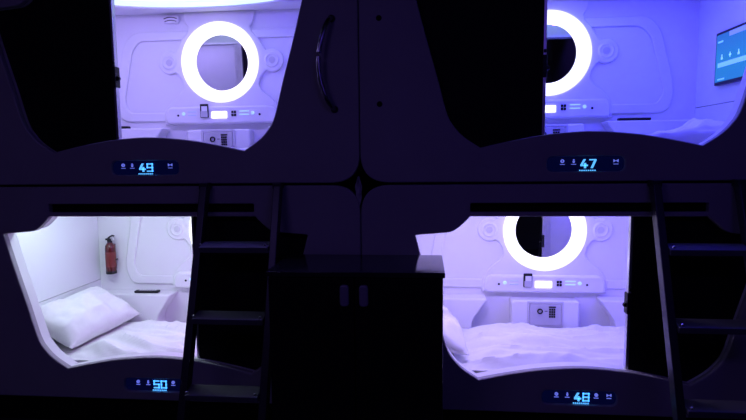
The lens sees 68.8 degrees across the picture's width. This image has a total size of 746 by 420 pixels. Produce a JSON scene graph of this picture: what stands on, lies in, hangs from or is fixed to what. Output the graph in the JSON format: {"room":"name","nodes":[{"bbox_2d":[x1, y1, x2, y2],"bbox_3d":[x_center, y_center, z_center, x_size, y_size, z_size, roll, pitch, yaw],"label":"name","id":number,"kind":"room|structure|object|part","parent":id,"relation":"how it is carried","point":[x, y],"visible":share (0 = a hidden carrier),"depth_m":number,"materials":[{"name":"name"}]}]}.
{"room":"dormitory","nodes":[
{"label":"dormitory","id":0,"kind":"room"},
{"bbox_2d":[0,418,48,419],"bbox_3d":[-0.160,1.302,1.589,4.540,0.060,5.000,0,6,5],"label":"floor","id":1,"kind":"structure","parent":0,"point":[0,418],"depth_m":2.99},
{"bbox_2d":[177,182,283,419],"bbox_3d":[-0.659,0.533,2.514,0.412,1.297,0.505,0,6,5],"label":"ladder","id":2,"kind":"object","parent":1,"relation":"on","point":[188,392],"visible":0.99,"depth_m":2.50,"materials":[{"name":"metal"}]},
{"bbox_3d":[-0.843,0.540,2.530,0.036,1.283,0.502,0,6,5],"label":"rail","id":3,"kind":"part","parent":2,"relation":"part of","materials":[{"name":"metal"}]},
{"bbox_3d":[-0.476,0.540,2.495,0.036,1.283,0.502,0,6,5],"label":"rail","id":4,"kind":"part","parent":2,"relation":"part of","materials":[{"name":"metal"}]},
{"bbox_2d":[265,254,444,419],"bbox_3d":[-0.056,0.707,2.470,0.744,0.947,0.416,0,6,5],"label":"base cabinet","id":5,"kind":"object","parent":1,"relation":"on","point":[353,337],"visible":1,"depth_m":2.27,"materials":[{"name":"black wood"}]},
{"bbox_3d":[-0.254,0.711,2.308,0.360,0.865,0.019,0,6,5],"label":"door","id":6,"kind":"part","parent":5,"relation":"part of","materials":[{"name":"black wood"}]},
{"bbox_3d":[-0.118,0.352,2.240,0.038,0.090,0.020,0,6,5],"label":"handle","id":7,"kind":"part","parent":5,"relation":"part of","materials":[{"name":"metal"}]},
{"bbox_3d":[-0.038,0.352,2.232,0.038,0.090,0.020,0,6,5],"label":"handle","id":8,"kind":"part","parent":5,"relation":"part of","materials":[{"name":"metal"}]},
{"bbox_3d":[0.109,0.711,2.273,0.360,0.865,0.019,0,6,5],"label":"door","id":9,"kind":"part","parent":5,"relation":"part of","materials":[{"name":"black wood"}]},
{"bbox_2d":[0,395,745,419],"bbox_3d":[-0.042,1.069,2.841,4.340,0.151,0.050,0,6,5],"label":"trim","id":10,"kind":"structure","parent":1,"relation":"on","point":[11,406],"depth_m":2.92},
{"bbox_2d":[0,185,360,403],"bbox_3d":[-1.077,0.388,3.330,2.146,1.126,1.062,0,6,5],"label":"pod","id":11,"kind":"object","parent":10,"relation":"on","point":[53,242],"visible":0.73,"depth_m":2.86,"materials":[{"name":"plastic"}]},
{"bbox_3d":[-2.005,0.375,3.475,0.015,1.075,0.878,0,6,5],"label":"panel","id":12,"kind":"part","parent":11,"relation":"part of","materials":[{"name":"white plastic"}]},
{"bbox_2d":[55,341,83,362],"bbox_3d":[-1.072,0.862,3.375,1.850,0.094,0.720,0,6,5],"label":"mattress","id":13,"kind":"object","parent":11,"relation":"on","point":[62,347],"visible":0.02,"depth_m":3.31,"materials":[{"name":"white fabric"}]},
{"bbox_2d":[63,319,196,360],"bbox_3d":[-0.991,0.773,3.355,1.665,0.083,0.700,0,6,5],"label":"duvet","id":14,"kind":"object","parent":13,"relation":"on","point":[150,335],"visible":0.31,"depth_m":3.25,"materials":[{"name":"white fabric"}]},
{"bbox_2d":[40,286,140,348],"bbox_3d":[-1.830,0.662,3.458,0.340,0.260,0.663,0,6,11],"label":"pillow","id":15,"kind":"object","parent":14,"relation":"on","point":[80,317],"visible":0.91,"depth_m":3.33,"materials":[{"name":"white fabric"}]},
{"bbox_2d":[105,235,117,273],"bbox_3d":[-1.844,0.309,3.844,0.080,0.276,0.089,0,6,5],"label":"fire extinguisher","id":16,"kind":"object","parent":11,"relation":"attached to","point":[110,248],"visible":1,"depth_m":3.81,"materials":[{"name":"red metal"}]},
{"bbox_2d":[106,290,176,321],"bbox_3d":[-1.678,0.720,3.854,0.573,0.285,0.125,0,6,5],"label":"shelf","id":17,"kind":"object","parent":11,"relation":"attached to","point":[161,306],"depth_m":3.78,"materials":[{"name":"white plastic"}]},
{"bbox_3d":[-1.030,0.329,3.822,1.880,1.075,0.020,0,6,5],"label":"panel","id":18,"kind":"part","parent":11,"relation":"part of","materials":[{"name":"white plastic"}]},
{"bbox_2d":[134,290,159,292],"bbox_3d":[-1.581,0.569,3.816,0.170,0.018,0.044,0,6,4],"label":"remote control","id":19,"kind":"object","parent":11,"relation":"on","point":[135,291],"visible":1,"depth_m":3.80,"materials":[{"name":"black plastic"}]},
{"bbox_3d":[-1.495,0.225,3.839,0.528,0.600,0.017,0,6,5],"label":"moulded panel","id":20,"kind":"part","parent":11,"relation":"part of","materials":[{"name":"white plastic"}]},
{"bbox_2d":[174,226,179,231],"bbox_3d":[-1.370,0.134,3.802,0.048,0.048,0.008,0,6,5],"label":"grille","id":21,"kind":"object","parent":11,"relation":"attached to","point":[176,228],"depth_m":3.80,"materials":[{"name":"plastic"}]},
{"bbox_2d":[0,0,359,184],"bbox_3d":[-1.092,-0.741,3.184,2.146,1.126,1.130,0,6,5],"label":"pod","id":22,"kind":"object","parent":11,"relation":"on","point":[191,80],"visible":1,"depth_m":2.79,"materials":[{"name":"plastic"}]},
{"bbox_3d":[-1.637,-0.701,2.801,0.651,0.855,0.010,0,6,5],"label":"sliding door","id":23,"kind":"part","parent":22,"relation":"part of","materials":[{"name":"black plastic"}]},
{"bbox_2d":[122,128,169,138],"bbox_3d":[-1.690,-0.412,3.740,0.573,0.285,0.125,0,6,5],"label":"shelf","id":24,"kind":"object","parent":22,"relation":"attached to","point":[133,132],"depth_m":3.66,"materials":[{"name":"white plastic"}]},
{"bbox_3d":[-1.507,-0.907,3.726,0.528,0.600,0.017,0,6,5],"label":"moulded panel","id":25,"kind":"part","parent":22,"relation":"part of","materials":[{"name":"white plastic"}]},
{"bbox_2d":[166,59,171,65],"bbox_3d":[-1.382,-0.998,3.689,0.048,0.048,0.008,0,6,5],"label":"grille","id":26,"kind":"object","parent":22,"relation":"attached to","point":[168,61],"depth_m":3.69,"materials":[{"name":"plastic"}]},
{"bbox_2d":[163,16,179,23],"bbox_3d":[-1.358,-1.280,3.667,0.110,0.050,0.030,0,6,5],"label":"air vent","id":27,"kind":"object","parent":22,"relation":"attached to","point":[166,19],"depth_m":3.65,"materials":[{"name":"white plastic"}]},
{"bbox_2d":[200,104,208,117],"bbox_3d":[-1.135,-0.668,3.667,0.056,0.091,0.016,0,6,5],"label":"switch","id":28,"kind":"object","parent":22,"relation":"attached to","point":[204,109],"depth_m":3.66,"materials":[{"name":"white plastic"}]},
{"bbox_2d":[114,0,298,11],"bbox_3d":[-1.101,-1.260,3.095,1.720,0.022,0.920,0,6,5],"label":"oval ceiling light","id":29,"kind":"object","parent":22,"relation":"attached to","point":[120,5],"depth_m":3.43,"materials":[{"name":"white plastic"}]},
{"bbox_3d":[-1.042,-0.802,3.709,1.880,1.075,0.020,0,6,5],"label":"panel","id":30,"kind":"part","parent":22,"relation":"part of","materials":[{"name":"white plastic"}]},
{"bbox_3d":[-1.091,-1.288,3.201,1.890,0.013,0.938,0,6,5],"label":"ceiling panel","id":31,"kind":"part","parent":22,"relation":"part of","materials":[{"name":"white plastic"}]},
{"bbox_3d":[-1.032,-0.447,3.634,0.200,0.143,0.012,0,6,5],"label":"safe door","id":32,"kind":"part","parent":22,"relation":"part of","materials":[{"name":"white metal"}]},
{"bbox_2d":[181,21,258,101],"bbox_3d":[-1.026,-0.994,3.676,0.531,0.531,0.072,0,6,5],"label":"ring light","id":33,"kind":"object","parent":22,"relation":"attached to","point":[220,59],"depth_m":3.67,"materials":[{"name":"plastic"}]},
{"bbox_2d":[159,10,283,124],"bbox_3d":[-1.024,-0.957,3.694,0.868,0.745,0.063,0,6,5],"label":"wall panel","id":34,"kind":"object","parent":22,"relation":"attached to","point":[224,58],"depth_m":3.67,"materials":[{"name":"white plastic"}]},
{"bbox_2d":[269,56,274,62],"bbox_3d":[-0.673,-0.999,3.622,0.048,0.048,0.008,0,6,5],"label":"grille","id":35,"kind":"object","parent":22,"relation":"attached to","point":[271,58],"depth_m":3.62,"materials":[{"name":"plastic"}]},
{"bbox_3d":[-0.531,-0.908,3.634,0.552,0.600,0.017,0,6,5],"label":"moulded panel","id":36,"kind":"part","parent":22,"relation":"part of","materials":[{"name":"white plastic"}]},
{"bbox_3d":[-0.218,-0.692,2.566,0.099,0.446,0.043,-5,7,-35],"label":"grab handle","id":37,"kind":"part","parent":22,"relation":"part of","materials":[{"name":"black metal"}]},
{"bbox_2d":[167,217,192,286],"bbox_3d":[-1.014,0.177,3.787,0.868,0.745,0.021,0,6,5],"label":"wall panel","id":38,"kind":"object","parent":11,"relation":"attached to","point":[179,229],"depth_m":3.83,"materials":[{"name":"white plastic"}]},
{"bbox_2d":[189,218,191,241],"bbox_3d":[-1.013,0.138,3.789,0.531,0.531,0.072,0,6,5],"label":"ring light","id":39,"kind":"object","parent":11,"relation":"attached to","point":[190,228],"depth_m":3.78,"materials":[{"name":"plastic"}]},
{"bbox_3d":[-0.608,0.430,2.818,0.635,0.855,0.010,0,6,5],"label":"sliding door","id":40,"kind":"part","parent":11,"relation":"part of","materials":[{"name":"black plastic"}]},
{"bbox_2d":[355,176,361,205],"bbox_3d":[-0.070,-0.090,2.657,0.036,0.150,0.015,0,6,5],"label":"film","id":41,"kind":"object","parent":11,"relation":"on","point":[358,186],"visible":1,"depth_m":2.66,"materials":[{"name":"plastic"}]},
{"bbox_2d":[0,6,731,254],"bbox_3d":[-0.056,-0.133,2.715,4.340,2.275,0.013,0,6,5],"label":"trim","id":42,"kind":"structure","parent":10,"relation":"on","point":[367,182],"depth_m":2.71,"materials":[{"name":"black plastic"}]},
{"bbox_2d":[361,183,745,418],"bbox_3d":[1.064,0.385,3.128,2.146,1.126,1.062,0,6,5],"label":"pod","id":43,"kind":"object","parent":10,"relation":"on","point":[539,255],"visible":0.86,"depth_m":2.65,"materials":[{"name":"plastic"}]},
{"bbox_3d":[0.646,0.222,3.637,0.528,0.600,0.017,0,6,5],"label":"moulded panel","id":44,"kind":"part","parent":43,"relation":"part of","materials":[{"name":"white plastic"}]},
{"bbox_2d":[443,294,485,328],"bbox_3d":[0.462,0.717,3.651,0.573,0.285,0.125,0,6,5],"label":"shelf","id":45,"kind":"object","parent":43,"relation":"attached to","point":[469,309],"depth_m":3.58,"materials":[{"name":"white plastic"}]},
{"bbox_2d":[486,226,492,232],"bbox_3d":[0.771,0.131,3.600,0.048,0.048,0.008,0,6,5],"label":"grille","id":46,"kind":"object","parent":43,"relation":"attached to","point":[489,229],"depth_m":3.60,"materials":[{"name":"plastic"}]},
{"bbox_3d":[1.110,0.327,3.620,1.880,1.075,0.020,0,6,5],"label":"panel","id":47,"kind":"part","parent":43,"relation":"part of","materials":[{"name":"white plastic"}]},
{"bbox_2d":[523,273,531,286],"bbox_3d":[1.017,0.462,3.578,0.056,0.091,0.016,0,6,5],"label":"switch","id":48,"kind":"object","parent":43,"relation":"attached to","point":[527,277],"depth_m":3.57,"materials":[{"name":"white plastic"}]},
{"bbox_3d":[1.121,0.682,3.545,0.200,0.143,0.012,0,6,5],"label":"safe door","id":49,"kind":"part","parent":43,"relation":"part of","materials":[{"name":"white metal"}]},
{"bbox_2d":[503,216,586,270],"bbox_3d":[1.127,0.135,3.587,0.531,0.531,0.072,0,6,5],"label":"ring light","id":50,"kind":"object","parent":43,"relation":"attached to","point":[530,243],"depth_m":3.60,"materials":[{"name":"plastic"}]},
{"bbox_2d":[477,216,612,292],"bbox_3d":[1.127,0.174,3.584,0.868,0.745,0.021,0,6,5],"label":"wall panel","id":51,"kind":"object","parent":43,"relation":"attached to","point":[555,245],"depth_m":3.60,"materials":[{"name":"white plastic"}]},
{"bbox_2d":[358,0,745,182],"bbox_3d":[1.051,-0.747,3.015,2.147,1.126,1.066,0,6,5],"label":"pod","id":52,"kind":"object","parent":43,"relation":"on","point":[451,90],"visible":1,"depth_m":2.60,"materials":[{"name":"plastic"}]},
{"bbox_3d":[0.494,-0.704,2.599,0.632,0.855,0.010,0,6,5],"label":"sliding door","id":53,"kind":"part","parent":52,"relation":"part of","materials":[{"name":"black plastic"}]},
{"bbox_3d":[1.109,-0.450,3.432,0.200,0.143,0.012,0,6,5],"label":"safe door","id":54,"kind":"part","parent":52,"relation":"part of","materials":[{"name":"white metal"}]},
{"bbox_2d":[546,10,591,95],"bbox_3d":[1.115,-0.997,3.474,0.531,0.531,0.072,0,6,5],"label":"ring light","id":55,"kind":"object","parent":52,"relation":"attached to","point":[569,32],"depth_m":3.46,"materials":[{"name":"plastic"}]},
{"bbox_2d":[545,0,618,118],"bbox_3d":[1.115,-0.958,3.471,0.868,0.745,0.021,0,6,5],"label":"wall panel","id":56,"kind":"object","parent":52,"relation":"attached to","point":[582,52],"depth_m":3.45,"materials":[{"name":"white plastic"}]},
{"bbox_2d":[603,47,609,53],"bbox_3d":[1.467,-1.002,3.420,0.048,0.048,0.008,0,6,5],"label":"grille","id":57,"kind":"object","parent":52,"relation":"attached to","point":[606,50],"depth_m":3.42,"materials":[{"name":"plastic"}]},
{"bbox_3d":[1.098,-0.805,3.507,1.880,1.075,0.020,0,6,5],"label":"panel","id":58,"kind":"part","parent":52,"relation":"part of","materials":[{"name":"white plastic"}]},
{"bbox_3d":[1.609,-0.911,3.431,0.552,0.600,0.017,0,6,5],"label":"moulded panel","id":59,"kind":"part","parent":52,"relation":"part of","materials":[{"name":"white plastic"}]},
{"bbox_2d":[617,117,650,120],"bbox_3d":[1.625,-0.566,3.391,0.190,0.018,0.044,0,6,8],"label":"remote control","id":60,"kind":"object","parent":52,"relation":"on","point":[636,118],"visible":0.99,"depth_m":3.37,"materials":[{"name":"black plastic"}]},
{"bbox_2d":[601,119,701,134],"bbox_3d":[1.742,-0.416,3.416,0.573,0.285,0.125,0,6,5],"label":"shelf","id":61,"kind":"object","parent":52,"relation":"attached to","point":[645,127],"depth_m":3.35,"materials":[{"name":"white plastic"}]},
{"bbox_3d":[1.990,-0.762,2.984,0.015,1.075,0.878,0,6,5],"label":"panel","id":62,"kind":"part","parent":52,"relation":"part of","materials":[{"name":"white plastic"}]},
{"bbox_2d":[714,22,745,85],"bbox_3d":[1.957,-0.838,2.889,0.034,0.296,0.490,0,6,5],"label":"television","id":63,"kind":"object","parent":52,"relation":"attached to","point":[730,59],"visible":1,"depth_m":2.97,"materials":[{"name":"blue"}]},
{"bbox_3d":[1.057,-0.273,3.059,1.850,0.094,0.720,0,6,5],"label":"mattress","id":64,"kind":"object","parent":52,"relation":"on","visible":0},
{"bbox_2d":[646,118,724,143],"bbox_3d":[1.062,-0.411,3.042,1.815,0.183,0.700,0,6,5],"label":"duvet","id":65,"kind":"object","parent":64,"relation":"on","point":[695,131],"visible":0.14,"depth_m":2.71,"materials":[{"name":"white fabric"}]},
{"bbox_2d":[597,227,603,232],"bbox_3d":[1.480,0.130,3.533,0.048,0.048,0.008,0,6,5],"label":"grille","id":66,"kind":"object","parent":43,"relation":"attached to","point":[599,229],"depth_m":3.53,"materials":[{"name":"plastic"}]},
{"bbox_2d":[596,296,624,326],"bbox_3d":[1.754,0.716,3.530,0.573,0.285,0.125,0,6,5],"label":"shelf","id":67,"kind":"object","parent":43,"relation":"attached to","point":[609,309],"depth_m":3.50,"materials":[{"name":"white plastic"}]},
{"bbox_3d":[1.621,0.221,3.545,0.552,0.600,0.017,0,6,5],"label":"moulded panel","id":68,"kind":"part","parent":43,"relation":"part of","materials":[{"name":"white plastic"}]},
{"bbox_3d":[1.545,0.427,2.615,0.610,0.855,0.010,0,6,5],"label":"sliding door","id":69,"kind":"part","parent":43,"relation":"part of","materials":[{"name":"black plastic"}]},
{"bbox_3d":[1.069,0.859,3.173,1.850,0.094,0.720,0,6,5],"label":"mattress","id":70,"kind":"object","parent":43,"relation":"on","visible":0},
{"bbox_2d":[443,306,468,354],"bbox_3d":[0.336,0.660,3.234,0.388,0.259,0.600,0,6,1],"label":"pillow","id":71,"kind":"object","parent":70,"relation":"on","point":[453,335],"visible":0.24,"depth_m":3.02,"materials":[{"name":"white fabric"}]},
{"bbox_2d":[453,322,624,370],"bbox_3d":[1.224,0.766,3.145,1.515,0.092,0.700,0,6,5],"label":"duvet","id":72,"kind":"object","parent":70,"relation":"on","point":[498,345],"visible":0.59,"depth_m":3.12,"materials":[{"name":"white fabric"}]},
{"bbox_2d":[647,179,745,419],"bbox_3d":[1.457,0.530,2.314,0.412,1.297,0.505,0,6,5],"label":"ladder","id":73,"kind":"object","parent":1,"relation":"on","point":[681,407],"visible":1,"depth_m":2.34,"materials":[{"name":"metal"}]},
{"bbox_3d":[1.274,0.538,2.330,0.036,1.283,0.502,0,6,5],"label":"rail","id":74,"kind":"part","parent":73,"relation":"part of","materials":[{"name":"metal"}]},
{"bbox_3d":[1.640,0.537,2.295,0.036,1.283,0.502,0,6,5],"label":"rail","id":75,"kind":"part","parent":73,"relation":"part of","materials":[{"name":"metal"}]}
]}

